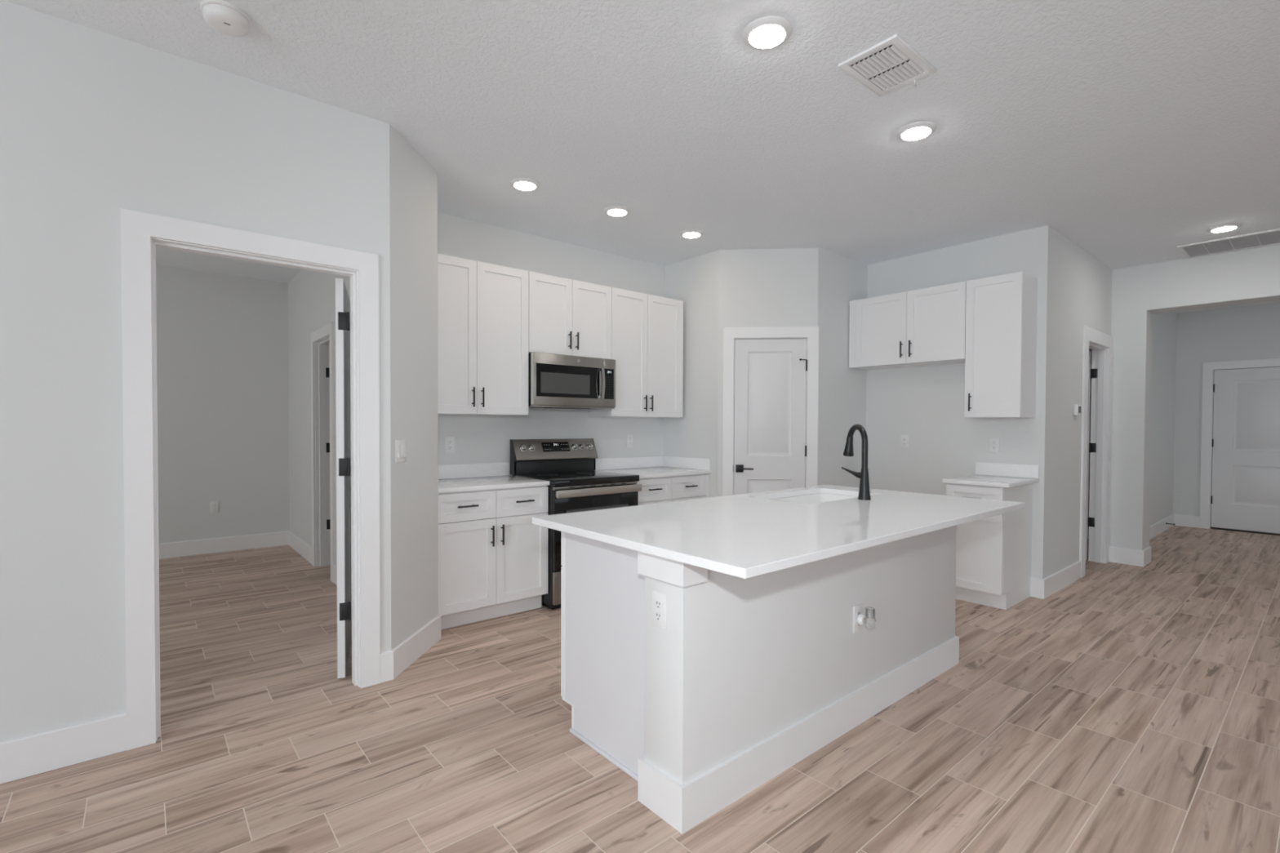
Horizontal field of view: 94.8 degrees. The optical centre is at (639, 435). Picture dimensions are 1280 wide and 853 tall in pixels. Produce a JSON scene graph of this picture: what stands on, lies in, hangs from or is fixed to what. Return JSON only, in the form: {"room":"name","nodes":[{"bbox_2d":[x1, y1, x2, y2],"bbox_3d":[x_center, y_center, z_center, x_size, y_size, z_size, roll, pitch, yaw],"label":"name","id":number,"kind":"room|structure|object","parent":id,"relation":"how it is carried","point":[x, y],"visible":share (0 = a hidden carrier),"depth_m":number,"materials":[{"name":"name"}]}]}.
{"room":"kitchen","nodes":[
{"label":"kitchen","id":0,"kind":"room"},
{"bbox_2d":[0,0,391,742],"bbox_3d":[-3.199,-0.142,1.435,4.955,2.810,0.120,-1,1,-40],"label":"wall","id":1,"kind":"structure","parent":0,"point":[95,124],"depth_m":2.27,"materials":[{"name":"paint"}]},
{"bbox_2d":[0,712,126,783],"bbox_3d":[-3.551,1.195,1.079,3.935,0.146,0.015,-1,1,-40],"label":"baseboard","id":2,"kind":"structure","parent":1,"relation":"attached to","point":[26,756],"depth_m":2.22,"materials":[{"name":"paint"}]},
{"bbox_2d":[120,208,380,750],"bbox_3d":[-1.713,0.177,2.682,0.960,2.140,0.139,-1,1,-40],"label":"door frame","id":3,"kind":"structure","parent":1,"relation":"attached to","point":[141,233],"depth_m":2.42,"materials":[{"name":"paint"}]},
{"bbox_2d":[335,278,351,678],"bbox_3d":[-1.635,0.215,3.322,0.085,2.018,0.765,0,1,-23],"label":"door","id":4,"kind":"structure","parent":1,"relation":"in","point":[342,299],"depth_m":2.98,"materials":[{"name":"paint"}]},
{"bbox_2d":[155,265,289,543],"bbox_3d":[-5.421,-0.214,5.034,4.190,2.810,0.120,-1,1,-40],"label":"wall","id":5,"kind":"structure","parent":0,"point":[223,371],"depth_m":5.95,"materials":[{"name":"paint"}]},
{"bbox_2d":[209,501,218,513],"bbox_3d":[-4.285,0.721,5.926,0.071,0.117,0.008,-1,1,-40],"label":"wall outlet","id":6,"kind":"object","parent":5,"relation":"attached to","point":[214,505],"visible":1,"depth_m":5.92,"materials":[{"name":"white plastic"}]},
{"bbox_2d":[158,530,337,585],"bbox_3d":[-4.385,1.144,3.820,4.190,0.146,3.115,-1,1,-40],"label":"baseboard","id":7,"kind":"structure","parent":5,"relation":"attached to","point":[180,548],"depth_m":5.94,"materials":[{"name":"paint"}]},
{"bbox_2d":[288,269,350,565],"bbox_3d":[-2.728,-0.206,5.180,0.120,2.810,3.125,-1,1,-40],"label":"wall","id":8,"kind":"structure","parent":0,"point":[311,294],"depth_m":5.75,"materials":[{"name":"paint"}]},
{"bbox_2d":[311,321,335,582],"bbox_3d":[-2.713,0.135,5.154,0.139,2.130,0.795,-1,1,-40],"label":"door frame","id":9,"kind":"structure","parent":8,"relation":"attached to","point":[322,353],"depth_m":5.36,"materials":[{"name":"paint"}]},
{"bbox_2d":[325,367,330,529],"bbox_3d":[-2.634,0.174,5.587,0.633,2.012,0.047,-1,1,-40],"label":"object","id":10,"kind":"structure","parent":8,"relation":"in","point":[326,368],"depth_m":5.41,"materials":[{"name":"paint"}]},
{"bbox_2d":[389,124,438,650],"bbox_3d":[-1.283,-0.167,3.268,0.085,2.810,0.561,0,1,5],"label":"wall","id":11,"kind":"structure","parent":0,"point":[413,181],"depth_m":3.23,"materials":[{"name":"paint"}]},
{"bbox_2d":[395,440,406,462],"bbox_3d":[-1.250,0.081,3.090,0.013,0.117,0.116,0,1,5],"label":"light switch","id":12,"kind":"object","parent":11,"relation":"attached to","point":[400,445],"visible":1,"depth_m":3.08,"materials":[{"name":"white plastic"}]},
{"bbox_2d":[380,613,440,682],"bbox_3d":[-1.253,1.165,3.280,0.056,0.146,0.652,0,1,6],"label":"baseboard","id":13,"kind":"structure","parent":11,"relation":"attached to","point":[393,662],"depth_m":3.17,"materials":[{"name":"paint"}]},
{"bbox_2d":[437,212,664,475],"bbox_3d":[-0.745,-0.193,4.879,2.443,2.810,0.120,-1,1,-40],"label":"wall","id":14,"kind":"structure","parent":0,"point":[478,438],"depth_m":4.75,"materials":[{"name":"paint"}]},
{"bbox_2d":[444,436,454,453],"bbox_3d":[-1.378,0.068,4.267,0.071,0.117,0.008,-1,1,-40],"label":"wall outlet","id":15,"kind":"object","parent":14,"relation":"attached to","point":[449,441],"visible":1,"depth_m":4.26,"materials":[{"name":"white plastic"}]},
{"bbox_2d":[438,462,509,479],"bbox_3d":[-1.317,0.261,4.314,0.784,0.102,0.020,-1,1,-40],"label":"backsplash","id":16,"kind":"structure","parent":14,"relation":"attached to","point":[482,469],"depth_m":4.37,"materials":[{"name":"white stone"}]},
{"bbox_2d":[437,253,528,415],"bbox_3d":[-1.213,-0.675,4.160,0.799,1.052,0.360,-1,1,-40],"label":"upper cabinet","id":17,"kind":"object","parent":14,"relation":"attached to","point":[482,308],"visible":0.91,"depth_m":4.07,"materials":[{"name":"paint"}]},
{"bbox_2d":[528,271,611,359],"bbox_3d":[-0.616,-0.912,4.658,0.757,0.592,0.360,-1,1,-40],"label":"upper cabinet","id":18,"kind":"object","parent":14,"relation":"attached to","point":[566,317],"visible":0.87,"depth_m":4.52,"materials":[{"name":"paint"}]},
{"bbox_2d":[528,351,615,408],"bbox_3d":[-0.595,-0.411,4.639,0.752,0.403,0.430,-1,1,-40],"label":"microwave","id":19,"kind":"object","parent":18,"relation":"attached to","point":[555,381],"visible":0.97,"depth_m":4.47,"materials":[{"name":"silver metal"}]},
{"bbox_2d":[626,434,632,447],"bbox_3d":[-0.091,0.049,5.350,0.071,0.117,0.008,-1,1,-40],"label":"wall outlet","id":20,"kind":"object","parent":14,"relation":"attached to","point":[629,437],"visible":1,"depth_m":5.34,"materials":[{"name":"white plastic"}]},
{"bbox_2d":[595,455,663,470],"bbox_3d":[-0.106,0.247,5.333,0.842,0.102,0.020,-1,1,-40],"label":"backsplash","id":21,"kind":"structure","parent":14,"relation":"attached to","point":[602,464],"depth_m":5.33,"materials":[{"name":"white stone"}]},
{"bbox_2d":[588,287,683,417],"bbox_3d":[-0.015,-0.689,5.168,0.812,1.052,0.360,-1,1,-40],"label":"upper cabinet","id":22,"kind":"object","parent":14,"relation":"attached to","point":[647,330],"visible":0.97,"depth_m":5.04,"materials":[{"name":"paint"}]},
{"bbox_2d":[0,525,1279,852],"bbox_3d":[1.449,1.300,3.731,15.400,0.120,12.200,-1,1,-40],"label":"floor","id":23,"kind":"structure","parent":0,"point":[1126,708],"depth_m":2.37,"materials":[{"name":"brown wood"}]},
{"bbox_2d":[438,485,547,629],"bbox_3d":[-1.127,0.785,4.084,0.793,0.878,0.633,-1,1,-40],"label":"base cabinet","id":24,"kind":"object","parent":23,"relation":"on","point":[493,559],"visible":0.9,"depth_m":3.85,"materials":[{"name":"paint"}]},
{"bbox_2d":[438,462,549,493],"bbox_3d":[-1.134,0.280,4.080,0.806,0.131,0.614,-1,1,-40],"label":"countertop","id":25,"kind":"structure","parent":24,"relation":"on","point":[482,476],"depth_m":4.21,"materials":[{"name":"white stone"}]},
{"bbox_2d":[510,438,641,609],"bbox_3d":[-0.495,0.625,4.547,0.766,1.187,0.682,-1,1,-40],"label":"range","id":26,"kind":"object","parent":23,"relation":"on","point":[569,464],"visible":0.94,"depth_m":4.43,"materials":[{"name":"black metal"}]},
{"bbox_2d":[515,470,639,487],"bbox_3d":[-0.480,0.328,4.526,0.760,0.049,0.577,-1,1,-40],"label":"cooktop","id":27,"kind":"object","parent":26,"relation":"in","point":[557,478],"depth_m":4.41,"materials":[{"name":"ceramic"}]},
{"bbox_2d":[637,473,709,505],"bbox_3d":[0.098,0.772,5.115,0.859,0.878,0.633,-1,1,-40],"label":"base cabinet","id":28,"kind":"object","parent":23,"relation":"on","point":[675,488],"visible":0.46,"depth_m":4.89,"materials":[{"name":"paint"}]},
{"bbox_2d":[595,455,711,478],"bbox_3d":[0.093,0.267,5.113,0.864,0.131,0.614,-1,1,-40],"label":"countertop","id":29,"kind":"structure","parent":28,"relation":"on","point":[646,467],"depth_m":5.25,"materials":[{"name":"white stone"}]},
{"bbox_2d":[560,525,959,834],"bbox_3d":[0.662,0.813,2.880,2.119,0.878,0.880,-1,1,-40],"label":"kitchen island","id":30,"kind":"object","parent":23,"relation":"on","point":[746,679],"visible":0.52,"depth_m":2.25,"materials":[{"name":"paint"}]},
{"bbox_2d":[652,590,666,630],"bbox_3d":[0.063,0.583,1.965,0.008,0.117,0.071,-1,1,-40],"label":"wall outlet","id":31,"kind":"object","parent":30,"relation":"attached to","point":[659,600],"visible":1,"depth_m":1.96,"materials":[{"name":"white plastic"}]},
{"bbox_2d":[655,599,662,621],"bbox_3d":[0.062,0.583,1.964,0.003,0.067,0.033,-1,1,-40],"label":"receptacle","id":32,"kind":"object","parent":31,"relation":"attached to","point":[658,602],"depth_m":1.96,"materials":[{"name":"white plastic"}]},
{"bbox_2d":[532,484,1025,578],"bbox_3d":[0.767,0.361,2.777,2.231,0.029,1.165,-1,1,-40],"label":"island countertop","id":33,"kind":"structure","parent":30,"relation":"on","point":[746,535],"depth_m":2.35,"materials":[{"name":"white stone"}]},
{"bbox_2d":[769,493,857,504],"bbox_3d":[0.998,0.479,3.333,0.785,0.223,0.458,-1,1,-40],"label":"sink","id":34,"kind":"object","parent":33,"relation":"in","point":[815,498],"visible":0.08,"depth_m":3.62,"materials":[{"name":"ceramic"}]},
{"bbox_2d":[841,424,871,500],"bbox_3d":[1.173,0.139,3.225,0.093,0.403,0.228,0,1,-13],"label":"faucet","id":35,"kind":"object","parent":33,"relation":"on","point":[864,491],"visible":1,"depth_m":3.14,"materials":[{"name":"black metal"}]},
{"bbox_2d":[853,603,862,633],"bbox_3d":[0.951,0.797,2.565,0.071,0.117,0.008,-1,1,-40],"label":"wall outlet","id":36,"kind":"object","parent":30,"relation":"attached to","point":[858,609],"visible":0.78,"depth_m":2.56,"materials":[{"name":"white plastic"}]},
{"bbox_2d":[857,607,875,628],"bbox_3d":[0.977,0.782,2.533,0.048,0.084,0.074,-1,1,-40],"label":"plug","id":37,"kind":"object","parent":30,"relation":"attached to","point":[868,620],"visible":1,"depth_m":2.51,"materials":[{"name":"white plastic"}]},
{"bbox_2d":[946,483,1032,609],"bbox_3d":[2.630,0.793,4.447,0.651,0.878,0.381,-1,1,-40],"label":"base cabinet","id":38,"kind":"object","parent":23,"relation":"on","point":[993,553],"visible":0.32,"depth_m":4.26,"materials":[{"name":"paint"}]},
{"bbox_2d":[942,462,1039,487],"bbox_3d":[2.646,0.288,4.434,0.634,0.131,0.443,-1,1,-40],"label":"countertop","id":39,"kind":"structure","parent":38,"relation":"on","point":[989,474],"depth_m":4.50,"materials":[{"name":"white stone"}]},
{"bbox_2d":[3,0,1279,313],"bbox_3d":[1.460,-1.629,3.679,15.400,0.120,12.200,-1,1,-40],"label":"ceiling","id":40,"kind":"structure","parent":0,"point":[1131,131],"depth_m":2.79,"materials":[{"name":"white paint"}]},
{"bbox_2d":[200,0,251,36],"bbox_3d":[-1.524,-1.528,2.169,0.156,0.052,0.156,-1,1,-40],"label":"smoke detector","id":41,"kind":"object","parent":40,"relation":"attached to","point":[226,18],"visible":1,"depth_m":2.13,"materials":[{"name":"white plastic"}]},
{"bbox_2d":[509,177,540,191],"bbox_3d":[-0.721,-1.567,3.688,0.188,0.021,0.188,-1,1,-40],"label":"recessed light","id":42,"kind":"object","parent":40,"relation":"in","point":[521,184],"visible":1,"depth_m":3.65,"materials":[{"name":"plastic"}]},
{"bbox_2d":[604,205,630,216],"bbox_3d":[-0.161,-1.572,4.142,0.188,0.021,0.188,-1,1,-40],"label":"recessed light","id":43,"kind":"object","parent":40,"relation":"in","point":[614,211],"visible":1,"depth_m":4.11,"materials":[{"name":"white plastic"}]},
{"bbox_2d":[680,229,703,238],"bbox_3d":[0.406,-1.579,4.627,0.188,0.021,0.188,-1,1,-40],"label":"recessed light","id":44,"kind":"object","parent":40,"relation":"in","point":[689,233],"visible":1,"depth_m":4.59,"materials":[{"name":"white plastic"}]},
{"bbox_2d":[742,16,792,49],"bbox_3d":[0.489,-1.537,2.263,0.188,0.021,0.188,-1,1,-40],"label":"recessed light","id":45,"kind":"object","parent":40,"relation":"in","point":[766,33],"visible":1,"depth_m":2.24,"materials":[{"name":"plastic"}]},
{"bbox_2d":[838,34,936,97],"bbox_3d":[1.043,-1.531,2.475,0.356,0.036,0.252,-1,1,-40],"label":"ceiling vent","id":46,"kind":"object","parent":40,"relation":"in","point":[891,64],"visible":1,"depth_m":2.46,"materials":[{"name":"metal"}]},
{"bbox_2d":[896,121,936,141],"bbox_3d":[1.411,-1.546,3.009,0.188,0.021,0.188,-1,1,-40],"label":"recessed light","id":47,"kind":"object","parent":40,"relation":"in","point":[920,130],"visible":1,"depth_m":2.98,"materials":[{"name":"white plastic"}]},
{"bbox_2d":[1206,222,1241,232],"bbox_3d":[4.405,-1.560,4.442,0.188,0.021,0.188,-1,1,-40],"label":"recessed light","id":48,"kind":"object","parent":40,"relation":"in","point":[1227,227],"visible":1,"depth_m":4.41,"materials":[{"name":"white plastic"}]},
{"bbox_2d":[1176,228,1279,258],"bbox_3d":[4.903,-1.568,4.769,0.500,0.014,0.762,-1,1,-40],"label":"ceiling vent","id":49,"kind":"object","parent":40,"relation":"in","point":[1268,237],"visible":1,"depth_m":4.82,"materials":[{"name":"metal"}]},
{"bbox_2d":[663,249,719,497],"bbox_3d":[0.491,-0.197,5.386,0.100,2.810,0.695,-1,1,-40],"label":"wall","id":50,"kind":"structure","parent":0,"point":[695,281],"depth_m":5.26,"materials":[{"name":"paint"}]},
{"bbox_2d":[662,455,710,470],"bbox_3d":[0.414,0.248,5.386,0.020,0.102,0.609,-1,1,-40],"label":"backsplash","id":51,"kind":"structure","parent":50,"relation":"attached to","point":[703,464],"depth_m":5.36,"materials":[{"name":"white stone"}]},
{"bbox_2d":[717,248,818,496],"bbox_3d":[1.096,-0.190,5.102,0.834,2.810,0.100,0,1,5],"label":"wall","id":52,"kind":"structure","parent":0,"point":[758,287],"depth_m":5.04,"materials":[{"name":"paint"}]},
{"bbox_2d":[733,338,807,494],"bbox_3d":[1.112,0.188,5.051,0.624,2.032,0.099,0,1,5],"label":"door","id":53,"kind":"structure","parent":52,"relation":"in","point":[770,447],"depth_m":5.06,"materials":[{"name":"paint"}]},
{"bbox_2d":[722,326,818,496],"bbox_3d":[1.117,0.144,5.098,0.802,2.143,0.119,0,1,5],"label":"door frame","id":54,"kind":"structure","parent":52,"relation":"attached to","point":[811,334],"depth_m":5.03,"materials":[{"name":"paint"}]},
{"bbox_2d":[817,248,867,487],"bbox_3d":[1.785,-0.191,5.316,0.810,2.810,0.100,-1,1,-40],"label":"wall","id":55,"kind":"structure","parent":0,"point":[842,280],"depth_m":5.22,"materials":[{"name":"paint"}]},
{"bbox_2d":[866,229,1030,495],"bbox_3d":[2.598,-0.184,5.072,0.120,2.810,1.320,-1,1,-40],"label":"wall","id":56,"kind":"structure","parent":0,"point":[926,404],"depth_m":5.06,"materials":[{"name":"paint"}]},
{"bbox_2d":[900,435,908,448],"bbox_3d":[2.362,0.055,5.256,0.008,0.117,0.071,-1,1,-40],"label":"wall outlet","id":57,"kind":"object","parent":56,"relation":"attached to","point":[904,438],"visible":1,"depth_m":5.25,"materials":[{"name":"white plastic"}]},
{"bbox_2d":[848,281,966,369],"bbox_3d":[2.313,-0.904,5.025,0.363,0.600,0.982,-1,1,-40],"label":"upper cabinet","id":58,"kind":"object","parent":56,"relation":"attached to","point":[925,326],"visible":0.98,"depth_m":4.90,"materials":[{"name":"paint"}]},
{"bbox_2d":[989,437,999,453],"bbox_3d":[2.829,0.077,4.701,0.008,0.117,0.071,-1,1,-40],"label":"wall outlet","id":59,"kind":"object","parent":56,"relation":"attached to","point":[993,442],"visible":1,"depth_m":4.70,"materials":[{"name":"white plastic"}]},
{"bbox_2d":[964,271,1037,417],"bbox_3d":[2.752,-0.665,4.506,0.363,1.056,0.382,-1,1,-40],"label":"upper cabinet","id":60,"kind":"object","parent":56,"relation":"attached to","point":[1001,310],"visible":1,"depth_m":4.40,"materials":[{"name":"paint"}]},
{"bbox_2d":[975,462,1039,478],"bbox_3d":[2.881,0.271,4.631,0.020,0.102,0.443,-1,1,-40],"label":"backsplash","id":61,"kind":"structure","parent":56,"relation":"attached to","point":[1016,470],"depth_m":4.61,"materials":[{"name":"white stone"}]},
{"bbox_2d":[1087,349,1092,538],"bbox_3d":[4.911,-0.214,7.286,0.100,2.810,1.770,-1,1,-40],"label":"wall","id":62,"kind":"structure","parent":0,"point":[1091,350],"depth_m":6.84,"materials":[{"name":"paint"}]},
{"bbox_2d":[1026,225,1176,578],"bbox_3d":[5.032,-0.194,6.167,5.255,2.810,0.140,-1,1,-40],"label":"wall","id":63,"kind":"structure","parent":0,"point":[1074,287],"depth_m":4.78,"materials":[{"name":"paint"}]},
{"bbox_2d":[1030,560,1080,599],"bbox_3d":[3.392,1.157,4.788,0.977,0.146,0.090,-1,1,-40],"label":"baseboard","id":64,"kind":"structure","parent":63,"relation":"attached to","point":[1042,588],"depth_m":4.61,"materials":[{"name":"paint"}]},
{"bbox_2d":[1073,404,1081,415],"bbox_3d":[3.668,-0.214,4.934,0.112,0.090,0.028,-1,1,-40],"label":"thermostat","id":65,"kind":"object","parent":63,"relation":"attached to","point":[1077,408],"visible":1,"depth_m":4.90,"materials":[{"name":"white plastic"}]},
{"bbox_2d":[1085,351,1097,559],"bbox_3d":[4.130,0.191,5.931,0.047,2.018,0.738,-1,1,-40],"label":"door","id":66,"kind":"structure","parent":63,"relation":"in","point":[1091,447],"depth_m":5.68,"materials":[{"name":"paint"}]},
{"bbox_2d":[1079,325,1113,577],"bbox_3d":[4.128,0.139,5.414,0.955,2.165,0.139,-1,1,-40],"label":"door frame","id":67,"kind":"structure","parent":63,"relation":"attached to","point":[1101,344],"depth_m":5.62,"materials":[{"name":"paint"}]},
{"bbox_2d":[1109,514,1199,566],"bbox_3d":[5.886,1.133,6.659,3.337,0.146,0.283,-1,1,-40],"label":"baseboard","id":68,"kind":"structure","parent":63,"relation":"attached to","point":[1118,555],"depth_m":5.67,"materials":[{"name":"paint"}]},
{"bbox_2d":[1109,244,1279,550],"bbox_3d":[6.404,-0.145,3.708,0.320,2.810,5.430,-1,1,-40],"label":"wall","id":69,"kind":"structure","parent":0,"point":[1252,275],"depth_m":5.51,"materials":[{"name":"paint"}]},
{"bbox_2d":[1173,302,1279,516],"bbox_3d":[7.841,-0.198,7.027,0.150,2.810,2.160,-1,1,-40],"label":"wall","id":70,"kind":"structure","parent":0,"point":[1247,332],"depth_m":7.63,"materials":[{"name":"paint"}]},
{"bbox_2d":[1200,358,1279,528],"bbox_3d":[7.662,0.137,7.230,0.169,2.133,1.100,-1,1,-40],"label":"door frame","id":71,"kind":"structure","parent":70,"relation":"attached to","point":[1209,368],"depth_m":7.55,"materials":[{"name":"paint"}]},
{"bbox_2d":[1210,367,1279,535],"bbox_3d":[7.650,0.187,7.228,0.170,2.032,0.911,-1,1,-40],"label":"door","id":72,"kind":"structure","parent":70,"relation":"in","point":[1245,497],"depth_m":7.31,"materials":[{"name":"paint"}]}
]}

